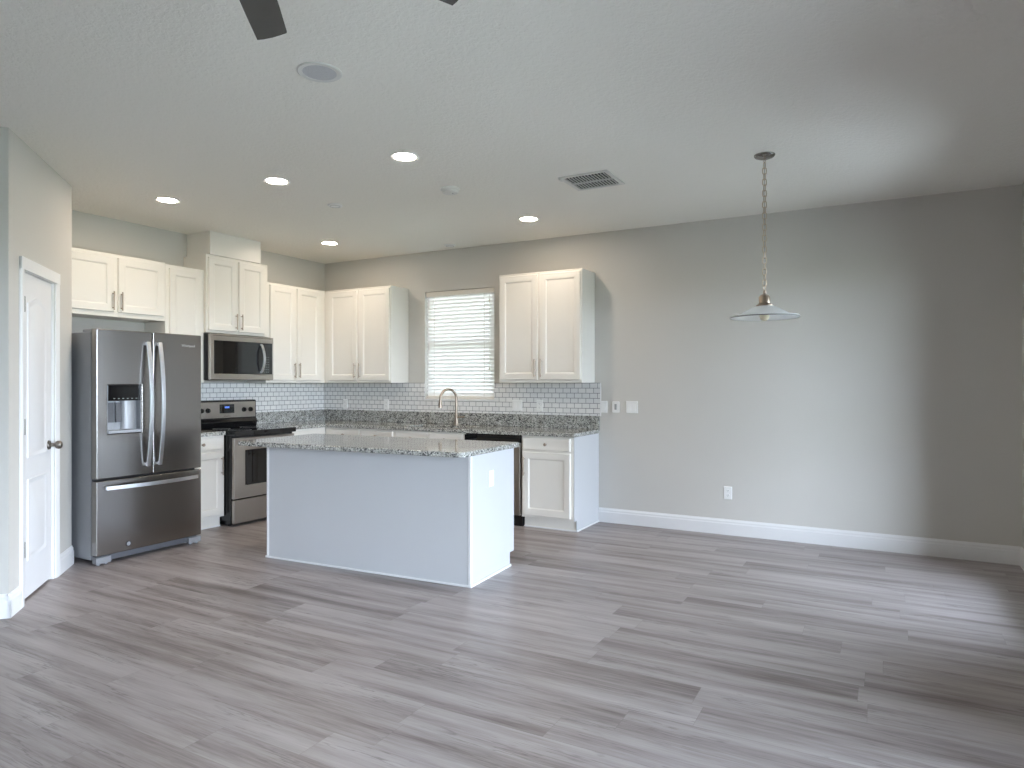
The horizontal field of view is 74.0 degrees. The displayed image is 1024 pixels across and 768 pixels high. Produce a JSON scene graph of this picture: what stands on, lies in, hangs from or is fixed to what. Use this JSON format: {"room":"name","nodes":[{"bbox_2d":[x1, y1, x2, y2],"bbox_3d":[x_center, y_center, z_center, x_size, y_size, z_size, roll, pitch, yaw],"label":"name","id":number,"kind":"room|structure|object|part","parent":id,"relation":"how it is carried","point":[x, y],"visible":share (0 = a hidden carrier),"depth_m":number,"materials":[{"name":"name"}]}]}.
{"room":"open-plan kitchen","nodes":[
{"label":"open-plan kitchen","id":0,"kind":"room"},
{"bbox_2d":[0,127,71,593],"bbox_3d":[-3.203,-0.063,4.549,0.125,2.866,1.250,0,0,-19],"label":"wall","id":1,"kind":"structure","parent":0,"point":[36,201],"depth_m":4.13,"materials":[{"name":"beige paint"}]},
{"bbox_2d":[0,593,11,618],"bbox_3d":[-2.993,1.300,3.952,0.141,0.140,0.016,0,0,-19],"label":"baseboard","id":2,"kind":"structure","parent":1,"relation":"attached to","point":[4,607],"depth_m":3.96,"materials":[{"name":"white paint"}]},
{"bbox_2d":[8,586,21,617],"bbox_3d":[-2.960,1.300,4.050,0.016,0.140,0.182,0,0,-19],"label":"baseboard","id":3,"kind":"structure","parent":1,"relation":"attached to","point":[16,600],"depth_m":4.05,"materials":[{"name":"white paint"}]},
{"bbox_2d":[19,256,62,607],"bbox_3d":[-3.138,0.297,4.480,0.194,2.146,0.745,0,0,-19],"label":"door","id":4,"kind":"structure","parent":1,"relation":"in","point":[36,281],"depth_m":4.50,"materials":[{"name":"white paint"}]},
{"bbox_3d":[-3.120,0.865,4.472,0.006,0.518,0.365,0,0,-19],"label":"panel","id":5,"kind":"part","parent":4,"relation":"part of","materials":[{"name":"white paint"}]},
{"bbox_3d":[-3.120,-0.043,4.472,0.006,1.033,0.365,0,0,-19],"label":"panel","id":6,"kind":"part","parent":4,"relation":"part of","materials":[{"name":"white paint"}]},
{"bbox_3d":[-3.156,0.425,4.701,0.087,0.066,0.066,0,0,-19],"label":"knob","id":7,"kind":"part","parent":4,"relation":"part of","materials":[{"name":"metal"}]},
{"bbox_2d":[60,545,73,574],"bbox_3d":[-3.281,1.300,5.004,0.016,0.140,0.340,0,0,-19],"label":"baseboard","id":8,"kind":"structure","parent":1,"relation":"attached to","point":[66,557],"depth_m":5.00,"materials":[{"name":"white paint"}]},
{"bbox_2d":[72,210,324,411],"bbox_3d":[-4.658,-0.063,4.460,0.150,2.866,9.333,0,0,29],"label":"wall","id":9,"kind":"structure","parent":0,"point":[89,231],"depth_m":6.45,"materials":[{"name":"beige paint"}]},
{"bbox_2d":[72,247,164,322],"bbox_3d":[-3.549,-0.846,5.946,0.362,0.542,0.935,0,0,29],"label":"upper cabinet","id":10,"kind":"object","parent":9,"relation":"attached to","point":[108,286],"visible":0.8,"depth_m":5.90,"materials":[{"name":"white paint"}]},
{"bbox_3d":[-3.536,-0.851,5.682,0.019,0.472,0.426,0,0,29],"label":"door","id":11,"kind":"part","parent":10,"relation":"part of","materials":[{"name":"white paint"}]},
{"bbox_3d":[-3.385,-0.710,5.903,0.033,0.160,0.012,0,0,29],"label":"handle","id":12,"kind":"part","parent":10,"relation":"part of","materials":[{"name":"silver metal"}]},
{"bbox_3d":[-3.314,-0.851,6.085,0.019,0.472,0.426,0,0,29],"label":"door","id":13,"kind":"part","parent":10,"relation":"part of","materials":[{"name":"white paint"}]},
{"bbox_2d":[145,264,203,382],"bbox_3d":[-3.240,-0.555,6.543,0.329,1.100,0.405,0,0,29],"label":"upper cabinet","id":14,"kind":"object","parent":9,"relation":"attached to","point":[184,286],"visible":0.58,"depth_m":6.45,"materials":[{"name":"white paint"}]},
{"bbox_3d":[-3.103,-0.555,6.470,0.019,1.040,0.340,0,0,29],"label":"door","id":15,"kind":"part","parent":14,"relation":"part of","materials":[{"name":"white paint"}]},
{"bbox_2d":[184,254,266,336],"bbox_3d":[-2.932,-0.881,7.036,0.394,0.766,0.752,0,0,29],"label":"upper cabinet","id":16,"kind":"object","parent":9,"relation":"attached to","point":[235,291],"visible":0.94,"depth_m":6.88,"materials":[{"name":"white paint"}]},
{"bbox_3d":[-2.888,-0.881,6.794,0.019,0.716,0.330,0,0,29],"label":"door","id":17,"kind":"part","parent":16,"relation":"part of","materials":[{"name":"white paint"}]},
{"bbox_2d":[203,333,272,379],"bbox_3d":[-2.895,-0.260,7.024,0.468,0.456,0.778,0,0,29],"label":"microwave","id":18,"kind":"object","parent":16,"relation":"attached to","point":[225,357],"visible":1,"depth_m":6.87,"materials":[{"name":"silver metal"}]},
{"bbox_3d":[-2.610,-0.260,7.122,0.064,0.302,0.024,0,0,29],"label":"handle","id":19,"kind":"part","parent":18,"relation":"part of","materials":[{"name":"metal"}]},
{"bbox_3d":[-2.617,-0.258,7.200,0.026,0.326,0.177,0,0,29],"label":"control panel","id":20,"kind":"part","parent":18,"relation":"part of","materials":[{"name":"black glass"}]},
{"bbox_3d":[-2.764,-0.623,6.967,0.033,0.160,0.012,0,0,29],"label":"handle","id":21,"kind":"part","parent":16,"relation":"part of","materials":[{"name":"silver metal"}]},
{"bbox_3d":[-2.717,-0.881,7.106,0.019,0.716,0.330,0,0,29],"label":"door","id":22,"kind":"part","parent":16,"relation":"part of","materials":[{"name":"white paint"}]},
{"bbox_2d":[201,383,323,411],"bbox_3d":[-2.939,0.233,7.423,0.008,0.474,2.459,0,0,29],"label":"tile backsplash","id":23,"kind":"structure","parent":9,"relation":"attached to","point":[269,397],"depth_m":7.78,"materials":[{"name":"white tile"}]},
{"bbox_2d":[246,282,324,382],"bbox_3d":[-2.475,-0.550,7.901,0.362,1.090,1.197,0,0,29],"label":"upper cabinet","id":24,"kind":"object","parent":9,"relation":"attached to","point":[295,315],"visible":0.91,"depth_m":7.70,"materials":[{"name":"white paint"}]},
{"bbox_3d":[-2.532,-0.551,7.510,0.019,1.037,0.356,0,0,29],"label":"door","id":25,"kind":"part","parent":24,"relation":"part of","materials":[{"name":"white paint"}]},
{"bbox_3d":[-2.433,-0.145,7.636,0.033,0.170,0.012,0,0,29],"label":"handle","id":26,"kind":"part","parent":24,"relation":"part of","materials":[{"name":"silver metal"}]},
{"bbox_3d":[-2.346,-0.551,7.848,0.019,1.037,0.356,0,0,29],"label":"door","id":27,"kind":"part","parent":24,"relation":"part of","materials":[{"name":"white paint"}]},
{"bbox_2d":[187,231,260,263],"bbox_3d":[-2.965,-1.381,7.018,0.355,0.229,0.612,0,0,29],"label":"soffit","id":28,"kind":"structure","parent":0,"point":[207,242],"depth_m":6.82,"materials":[{"name":"white paint"}]},
{"bbox_2d":[0,0,1023,263],"bbox_3d":[-1.501,-1.539,2.726,7.355,0.114,9.633,0,0,29],"label":"ceiling","id":29,"kind":"structure","parent":0,"point":[132,103],"depth_m":3.73,"materials":[{"name":"white paint"}]},
{"bbox_2d":[154,197,180,203],"bbox_3d":[-2.811,-1.493,5.550,0.192,0.006,0.192,0,0,29],"label":"recessed light","id":30,"kind":"object","parent":29,"relation":"in","point":[169,200],"visible":1,"depth_m":5.55,"materials":[{"name":"white plastic"}]},
{"bbox_2d":[263,177,289,184],"bbox_3d":[-1.741,-1.493,5.028,0.192,0.006,0.192,0,0,29],"label":"recessed light","id":31,"kind":"object","parent":29,"relation":"in","point":[270,180],"visible":1,"depth_m":5.03,"materials":[{"name":"beige"}]},
{"bbox_2d":[296,62,341,82],"bbox_3d":[-0.925,-1.492,3.268,0.212,0.007,0.212,0,0,29],"label":"ceiling speaker","id":32,"kind":"object","parent":29,"relation":"attached to","point":[322,72],"visible":1,"depth_m":3.26,"materials":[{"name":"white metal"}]},
{"bbox_2d":[302,65,336,79],"bbox_3d":[-0.925,-1.493,3.268,0.162,0.006,0.162,0,0,29],"label":"grille","id":33,"kind":"object","parent":32,"relation":"attached to","point":[310,72],"depth_m":3.26,"materials":[{"name":"grey metal"}]},
{"bbox_2d":[320,241,338,244],"bbox_3d":[-1.946,-1.493,7.250,0.192,0.006,0.192,0,0,29],"label":"recessed light","id":34,"kind":"object","parent":29,"relation":"in","point":[322,242],"visible":1,"depth_m":7.25,"materials":[{"name":"beige"}]},
{"bbox_2d":[239,0,457,39],"bbox_3d":[-0.650,-1.281,1.487,1.308,0.430,1.247,0,0,29],"label":"ceiling fan","id":35,"kind":"object","parent":29,"relation":"hanging from","point":[265,18],"visible":1,"depth_m":2.02,"materials":[{"name":"brown metal"}]},
{"bbox_3d":[-0.715,-1.090,1.897,0.097,0.034,0.490,0,0,-9],"label":"blade","id":36,"kind":"part","parent":35,"relation":"part of","materials":[{"name":"brown metal"}]},
{"bbox_3d":[-0.328,-1.090,1.748,0.490,0.034,0.097,0,0,-39],"label":"blade","id":37,"kind":"part","parent":35,"relation":"part of","materials":[{"name":"brown metal"}]},
{"bbox_2d":[390,152,418,161],"bbox_3d":[-0.709,-1.493,4.486,0.192,0.006,0.192,0,0,29],"label":"recessed light","id":38,"kind":"object","parent":29,"relation":"in","point":[398,156],"visible":1,"depth_m":4.48,"materials":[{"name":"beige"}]},
{"bbox_2d":[441,186,458,194],"bbox_3d":[-0.476,-1.474,5.222,0.144,0.044,0.144,0,0,29],"label":"smoke detector","id":39,"kind":"object","parent":29,"relation":"attached to","point":[447,190],"visible":1,"depth_m":5.17,"materials":[{"name":"white plastic"}]},
{"bbox_2d":[518,216,538,221],"bbox_3d":[0.150,-1.493,6.191,0.192,0.006,0.192,0,0,29],"label":"recessed light","id":40,"kind":"object","parent":29,"relation":"in","point":[527,218],"visible":1,"depth_m":6.20,"materials":[{"name":"beige"}]},
{"bbox_2d":[558,170,624,190],"bbox_3d":[0.590,-1.485,5.010,0.376,0.022,0.376,0,0,29],"label":"ceiling vent","id":41,"kind":"object","parent":29,"relation":"in","point":[603,178],"visible":1,"depth_m":4.99,"materials":[{"name":"white metal"}]},
{"bbox_2d":[729,152,800,320],"bbox_3d":[1.655,-0.952,4.456,0.438,1.088,0.438,0,0,29],"label":"pendant lamp","id":42,"kind":"object","parent":29,"relation":"hanging from","point":[763,311],"visible":1,"depth_m":4.44,"materials":[{"name":"silver metal"}]},
{"bbox_3d":[1.655,-1.026,4.456,0.012,0.880,0.010,0,0,29],"label":"cord","id":43,"kind":"part","parent":42,"relation":"part of","materials":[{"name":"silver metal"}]},
{"bbox_3d":[1.655,-1.024,4.456,0.025,0.857,0.025,0,0,39],"label":"chain","id":44,"kind":"part","parent":42,"relation":"part of","materials":[{"name":"silver metal"}]},
{"bbox_3d":[1.655,-0.463,4.456,0.062,0.110,0.062,0,0,29],"label":"bulb","id":45,"kind":"part","parent":42,"relation":"part of","materials":[{"name":"white glass"}]},
{"bbox_3d":[1.655,-0.469,4.456,0.432,0.079,0.432,0,0,29],"label":"lamp shade","id":46,"kind":"part","parent":42,"relation":"part of","materials":[{"name":"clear glass"}]},
{"bbox_2d":[0,517,1023,767],"bbox_3d":[-1.501,1.420,2.726,7.355,0.100,9.633,0,0,29],"label":"floor","id":47,"kind":"structure","parent":0,"point":[602,644],"depth_m":3.35,"materials":[{"name":"grey laminate"}]},
{"bbox_2d":[72,328,200,565],"bbox_3d":[-3.260,0.480,5.665,1.007,1.780,0.888,0,0,29],"label":"refrigerator","id":48,"kind":"object","parent":47,"relation":"on","point":[136,395],"visible":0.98,"depth_m":5.32,"materials":[{"name":"silver metal"}]},
{"bbox_3d":[-3.023,0.156,5.280,0.068,1.132,0.441,0,0,29],"label":"door","id":49,"kind":"part","parent":48,"relation":"part of","materials":[{"name":"silver metal"}]},
{"bbox_3d":[-3.018,0.074,5.275,0.047,0.119,0.255,0,0,29],"label":"control panel","id":50,"kind":"part","parent":48,"relation":"part of","materials":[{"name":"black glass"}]},
{"bbox_3d":[-2.916,1.017,5.476,0.068,0.562,0.888,0,0,29],"label":"freezer drawer","id":51,"kind":"part","parent":48,"relation":"part of","materials":[{"name":"silver metal"}]},
{"bbox_3d":[-2.876,0.164,5.397,0.076,0.990,0.030,0,0,29],"label":"handle","id":52,"kind":"part","parent":48,"relation":"part of","materials":[{"name":"metal"}]},
{"bbox_3d":[-2.849,0.792,5.446,0.076,0.030,0.778,0,0,29],"label":"handle","id":53,"kind":"part","parent":48,"relation":"part of","materials":[{"name":"metal"}]},
{"bbox_3d":[-2.828,0.164,5.485,0.076,0.990,0.030,0,0,29],"label":"handle","id":54,"kind":"part","parent":48,"relation":"part of","materials":[{"name":"metal"}]},
{"bbox_3d":[-2.808,0.156,5.672,0.068,1.132,0.441,0,0,29],"label":"door","id":55,"kind":"part","parent":48,"relation":"part of","materials":[{"name":"silver metal"}]},
{"bbox_2d":[195,435,223,529],"bbox_3d":[-3.121,0.933,6.417,0.660,0.874,0.508,0,0,29],"label":"base cabinet","id":56,"kind":"object","parent":47,"relation":"on","point":[212,447],"visible":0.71,"depth_m":6.38,"materials":[{"name":"white paint"}]},
{"bbox_3d":[-2.866,0.947,6.283,0.019,0.597,0.458,0,0,29],"label":"door","id":57,"kind":"part","parent":56,"relation":"part of","materials":[{"name":"white paint"}]},
{"bbox_3d":[-2.866,0.570,6.283,0.019,0.116,0.458,0,0,29],"label":"drawer","id":58,"kind":"part","parent":56,"relation":"part of","materials":[{"name":"white paint"}]},
{"bbox_2d":[201,430,225,436],"bbox_3d":[-3.132,0.410,6.421,0.634,0.170,0.516,0,0,29],"label":"countertop","id":59,"kind":"structure","parent":56,"relation":"on","point":[204,433],"depth_m":6.40,"materials":[{"name":"stone"}]},
{"bbox_2d":[201,399,295,525],"bbox_3d":[-2.740,0.772,6.941,0.757,1.195,0.766,0,0,29],"label":"range","id":60,"kind":"object","parent":47,"relation":"on","point":[245,467],"visible":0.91,"depth_m":6.68,"materials":[{"name":"silver metal"}]},
{"bbox_2d":[201,425,295,435],"bbox_3d":[-2.713,0.481,6.927,0.618,0.047,0.766,0,0,29],"label":"cooktop","id":61,"kind":"object","parent":60,"relation":"in","point":[231,430],"depth_m":6.89,"materials":[{"name":"black glass"}]},
{"bbox_3d":[-2.473,1.229,6.795,0.034,0.222,0.750,0,0,29],"label":"storage drawer","id":62,"kind":"part","parent":60,"relation":"part of","materials":[{"name":"silver metal"}]},
{"bbox_3d":[-2.473,0.815,6.795,0.034,0.582,0.750,0,0,29],"label":"oven door","id":63,"kind":"part","parent":60,"relation":"part of","materials":[{"name":"silver metal"}]},
{"bbox_2d":[292,427,325,435],"bbox_3d":[-2.488,0.933,7.570,0.660,0.874,0.570,0,0,29],"label":"base cabinet","id":64,"kind":"object","parent":47,"relation":"on","point":[322,430],"visible":0.06,"depth_m":7.47,"materials":[{"name":"white paint"}]},
{"bbox_2d":[256,409,599,437],"bbox_3d":[-1.021,0.410,7.111,3.672,0.170,1.182,0,0,29],"label":"countertop","id":65,"kind":"structure","parent":64,"relation":"on","point":[572,426],"depth_m":7.38,"materials":[{"name":"stone"}]},
{"bbox_2d":[438,388,464,424],"bbox_3d":[-0.666,0.254,7.355,0.288,0.403,0.120,0,0,-20],"label":"faucet","id":66,"kind":"object","parent":65,"relation":"on","point":[446,389],"visible":1,"depth_m":7.39,"materials":[{"name":"silver metal"}]},
{"bbox_3d":[-0.686,0.195,7.345,0.237,0.285,0.027,0,0,-40],"label":"spout","id":67,"kind":"part","parent":66,"relation":"part of","materials":[{"name":"silver metal"}]},
{"bbox_2d":[326,427,394,436],"bbox_3d":[-1.540,0.933,7.694,0.983,0.874,0.660,0,0,29],"label":"base cabinet","id":68,"kind":"object","parent":47,"relation":"on","point":[329,430],"visible":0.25,"depth_m":7.42,"materials":[{"name":"white paint"}]},
{"bbox_3d":[-1.861,0.570,7.542,0.446,0.116,0.019,0,0,29],"label":"drawer","id":69,"kind":"part","parent":68,"relation":"part of","materials":[{"name":"white paint"}]},
{"bbox_3d":[-1.460,0.570,7.322,0.446,0.116,0.019,0,0,29],"label":"drawer","id":70,"kind":"part","parent":68,"relation":"part of","materials":[{"name":"white paint"}]},
{"bbox_2d":[265,447,513,587],"bbox_3d":[-0.948,0.928,5.280,1.859,0.884,0.738,0,0,26],"label":"kitchen island","id":71,"kind":"object","parent":47,"relation":"on","point":[433,519],"visible":0.82,"depth_m":4.90,"materials":[{"name":"white paint"}]},
{"bbox_3d":[-1.919,0.922,5.362,0.022,0.871,0.022,0,0,26],"label":"corner trim","id":72,"kind":"part","parent":71,"relation":"part of","materials":[{"name":"white paint"}]},
{"bbox_2d":[238,434,518,457],"bbox_3d":[-1.043,0.468,5.253,2.040,0.036,0.875,0,0,26],"label":"island countertop","id":73,"kind":"structure","parent":71,"relation":"on","point":[454,448],"depth_m":5.00,"materials":[{"name":"stone"}]},
{"bbox_3d":[-0.975,1.361,5.225,1.859,0.017,0.616,0,0,26],"label":"shoe moulding","id":74,"kind":"part","parent":71,"relation":"part of","materials":[{"name":"white paint"}]},
{"bbox_3d":[-0.281,0.922,4.567,0.022,0.871,0.022,0,0,26],"label":"corner trim","id":75,"kind":"part","parent":71,"relation":"part of","materials":[{"name":"white paint"}]},
{"bbox_2d":[489,470,493,486],"bbox_3d":[-0.145,0.675,4.826,0.009,0.116,0.072,0,0,26],"label":"outlet","id":76,"kind":"object","parent":71,"relation":"attached to","point":[491,472],"visible":1,"depth_m":4.82,"materials":[{"name":"white plastic"}]},
{"bbox_2d":[395,430,465,439],"bbox_3d":[-0.721,0.933,7.244,0.880,0.874,0.660,0,0,29],"label":"base cabinet","id":77,"kind":"object","parent":47,"relation":"on","point":[398,433],"visible":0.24,"depth_m":6.97,"materials":[{"name":"white paint"}]},
{"bbox_3d":[-1.046,0.570,7.095,0.414,0.116,0.019,0,0,29],"label":"drawer","id":78,"kind":"part","parent":77,"relation":"part of","materials":[{"name":"white paint"}]},
{"bbox_3d":[-0.673,0.570,6.890,0.414,0.116,0.019,0,0,29],"label":"drawer","id":79,"kind":"part","parent":77,"relation":"part of","materials":[{"name":"white paint"}]},
{"bbox_2d":[465,433,524,525],"bbox_3d":[-0.071,0.934,6.849,0.624,0.872,0.632,0,0,29],"label":"dishwasher","id":80,"kind":"object","parent":47,"relation":"on","point":[519,520],"visible":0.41,"depth_m":6.50,"materials":[{"name":"black metal"}]},
{"bbox_3d":[-0.191,0.914,6.631,0.624,0.688,0.030,0,0,29],"label":"door","id":81,"kind":"part","parent":80,"relation":"part of","materials":[{"name":"silver metal"}]},
{"bbox_2d":[522,433,598,531],"bbox_3d":[0.471,0.934,6.590,0.556,0.877,0.660,0,0,29],"label":"base cabinet","id":82,"kind":"object","parent":47,"relation":"on","point":[560,475],"visible":0.98,"depth_m":6.37,"materials":[{"name":"white paint"}]},
{"bbox_3d":[0.318,0.570,6.345,0.492,0.116,0.019,0,0,29],"label":"drawer","id":83,"kind":"part","parent":82,"relation":"part of","materials":[{"name":"white paint"}]},
{"bbox_3d":[0.318,0.947,6.345,0.492,0.597,0.019,0,0,29],"label":"door","id":84,"kind":"part","parent":82,"relation":"part of","materials":[{"name":"white paint"}]},
{"bbox_3d":[0.493,1.365,6.631,0.556,0.017,0.564,0,0,29],"label":"shoe moulding","id":85,"kind":"part","parent":82,"relation":"part of","materials":[{"name":"white paint"}]},
{"bbox_3d":[0.714,0.933,6.486,0.006,0.874,0.608,0,0,29],"label":"panel","id":86,"kind":"part","parent":82,"relation":"part of","materials":[{"name":"white wood"}]},
{"bbox_2d":[325,185,1021,546],"bbox_3d":[0.782,-0.063,6.881,7.355,2.866,0.150,0,0,29],"label":"wall","id":87,"kind":"structure","parent":0,"point":[892,404],"depth_m":5.83,"materials":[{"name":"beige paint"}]},
{"bbox_2d":[325,285,407,382],"bbox_3d":[-1.725,-0.550,7.960,0.995,1.090,0.371,0,0,29],"label":"upper cabinet","id":88,"kind":"object","parent":87,"relation":"attached to","point":[366,329],"visible":1,"depth_m":7.79,"materials":[{"name":"white paint"}]},
{"bbox_3d":[-1.976,-0.551,7.935,0.440,1.037,0.019,0,0,29],"label":"door","id":89,"kind":"part","parent":88,"relation":"part of","materials":[{"name":"white paint"}]},
{"bbox_3d":[-1.561,-0.551,7.707,0.440,1.037,0.019,0,0,29],"label":"door","id":90,"kind":"part","parent":88,"relation":"part of","materials":[{"name":"white paint"}]},
{"bbox_2d":[424,399,493,401],"bbox_3d":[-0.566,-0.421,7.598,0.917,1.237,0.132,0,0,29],"label":"window sill","id":91,"kind":"structure","parent":87,"relation":"in","point":[424,399],"depth_m":7.52,"materials":[{"name":"white paint"}]},
{"bbox_2d":[426,287,493,399],"bbox_3d":[-0.580,-0.429,7.569,0.897,1.211,0.066,0,0,29],"label":"window blind","id":92,"kind":"object","parent":87,"relation":"attached to","point":[460,327],"visible":1,"depth_m":7.57,"materials":[{"name":"white plastic"}]},
{"bbox_3d":[-0.877,-0.420,7.710,0.004,1.140,0.002,0,0,29],"label":"ladder cord","id":93,"kind":"part","parent":92,"relation":"part of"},
{"bbox_3d":[-0.576,-1.008,7.576,0.897,0.053,0.051,0,0,29],"label":"head rail","id":94,"kind":"part","parent":92,"relation":"part of","materials":[{"name":"white plastic"}]},
{"bbox_3d":[-0.576,0.160,7.576,0.897,0.032,0.040,0,0,29],"label":"rail","id":95,"kind":"part","parent":92,"relation":"part of","materials":[{"name":"white plastic"}]},
{"bbox_2d":[325,383,600,415],"bbox_3d":[-0.729,0.160,7.619,3.675,0.329,0.010,0,0,29],"label":"tile backsplash","id":96,"kind":"structure","parent":87,"relation":"attached to","point":[579,399],"depth_m":7.36,"materials":[{"name":"white tile"}]},
{"bbox_2d":[343,399,347,408],"bbox_3d":[-2.044,0.252,8.332,0.072,0.116,0.009,0,0,29],"label":"outlet","id":97,"kind":"object","parent":96,"relation":"attached to","point":[345,401],"visible":1,"depth_m":8.33,"materials":[{"name":"white plastic"}]},
{"bbox_2d":[384,399,388,408],"bbox_3d":[-1.484,0.248,8.025,0.072,0.116,0.009,0,0,29],"label":"outlet","id":98,"kind":"object","parent":96,"relation":"attached to","point":[386,401],"visible":1,"depth_m":8.02,"materials":[{"name":"white plastic"}]},
{"bbox_2d":[512,400,521,410],"bbox_3d":[0.053,0.233,7.179,0.118,0.116,0.012,0,0,29],"label":"light switch","id":99,"kind":"object","parent":96,"relation":"attached to","point":[516,404],"visible":1,"depth_m":7.18,"materials":[{"name":"white plastic"}]},
{"bbox_2d":[537,400,542,410],"bbox_3d":[0.286,0.230,7.053,0.072,0.116,0.009,0,0,29],"label":"outlet","id":100,"kind":"object","parent":96,"relation":"attached to","point":[539,402],"visible":1,"depth_m":7.05,"materials":[{"name":"white plastic"}]},
{"bbox_3d":[0.878,0.160,6.737,0.008,0.329,0.010,0,0,29],"label":"edge trim","id":101,"kind":"part","parent":96,"relation":"part of","materials":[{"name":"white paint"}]},
{"bbox_2d":[499,268,594,382],"bbox_3d":[0.334,-0.552,6.829,0.914,1.095,0.371,0,0,29],"label":"upper cabinet","id":102,"kind":"object","parent":87,"relation":"attached to","point":[547,318],"visible":1,"depth_m":6.67,"materials":[{"name":"white paint"}]},
{"bbox_3d":[0.065,-0.556,6.814,0.429,1.043,0.019,0,0,29],"label":"door","id":103,"kind":"part","parent":102,"relation":"part of","materials":[{"name":"white paint"}]},
{"bbox_3d":[0.466,-0.556,6.594,0.429,1.043,0.019,0,0,29],"label":"door","id":104,"kind":"part","parent":102,"relation":"part of","materials":[{"name":"white paint"}]},
{"bbox_2d":[601,401,606,412],"bbox_3d":[0.906,0.233,6.720,0.072,0.116,0.012,0,0,29],"label":"light switch","id":105,"kind":"object","parent":87,"relation":"attached to","point":[603,403],"visible":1,"depth_m":6.72,"materials":[{"name":"white plastic"}]},
{"bbox_2d":[612,401,618,412],"bbox_3d":[1.016,0.232,6.658,0.072,0.110,0.016,0,0,29],"label":"wall control","id":106,"kind":"object","parent":87,"relation":"attached to","point":[615,404],"visible":1,"depth_m":6.65,"materials":[{"name":"white plastic"}]},
{"bbox_2d":[626,401,637,412],"bbox_3d":[1.160,0.230,6.581,0.118,0.116,0.012,0,0,29],"label":"light switch","id":107,"kind":"object","parent":87,"relation":"attached to","point":[631,406],"visible":1,"depth_m":6.58,"materials":[{"name":"white plastic"}]},
{"bbox_2d":[724,486,731,499],"bbox_3d":[1.952,0.992,6.148,0.072,0.116,0.009,0,0,29],"label":"outlet","id":108,"kind":"object","parent":87,"relation":"attached to","point":[727,490],"visible":1,"depth_m":6.14,"materials":[{"name":"white plastic"}]},
{"bbox_2d":[598,507,1020,565],"bbox_3d":[2.345,1.300,5.928,3.397,0.140,0.016,0,0,29],"label":"baseboard","id":109,"kind":"structure","parent":87,"relation":"attached to","point":[973,551],"depth_m":5.76,"materials":[{"name":"white paint"}]},
{"bbox_2d":[1022,182,1023,548],"bbox_3d":[1.657,-0.063,0.991,0.150,2.866,9.333,0,0,29],"label":"wall","id":110,"kind":"structure","parent":0,"point":[1023,182],"depth_m":5.06,"materials":[{"name":"beige paint"}]},
{"bbox_2d":[1020,547,1023,570],"bbox_3d":[3.009,1.300,3.626,0.016,0.140,3.413,0,0,29],"label":"baseboard","id":111,"kind":"structure","parent":110,"relation":"attached to","point":[1021,549],"depth_m":5.04,"materials":[{"name":"white paint"}]}
]}

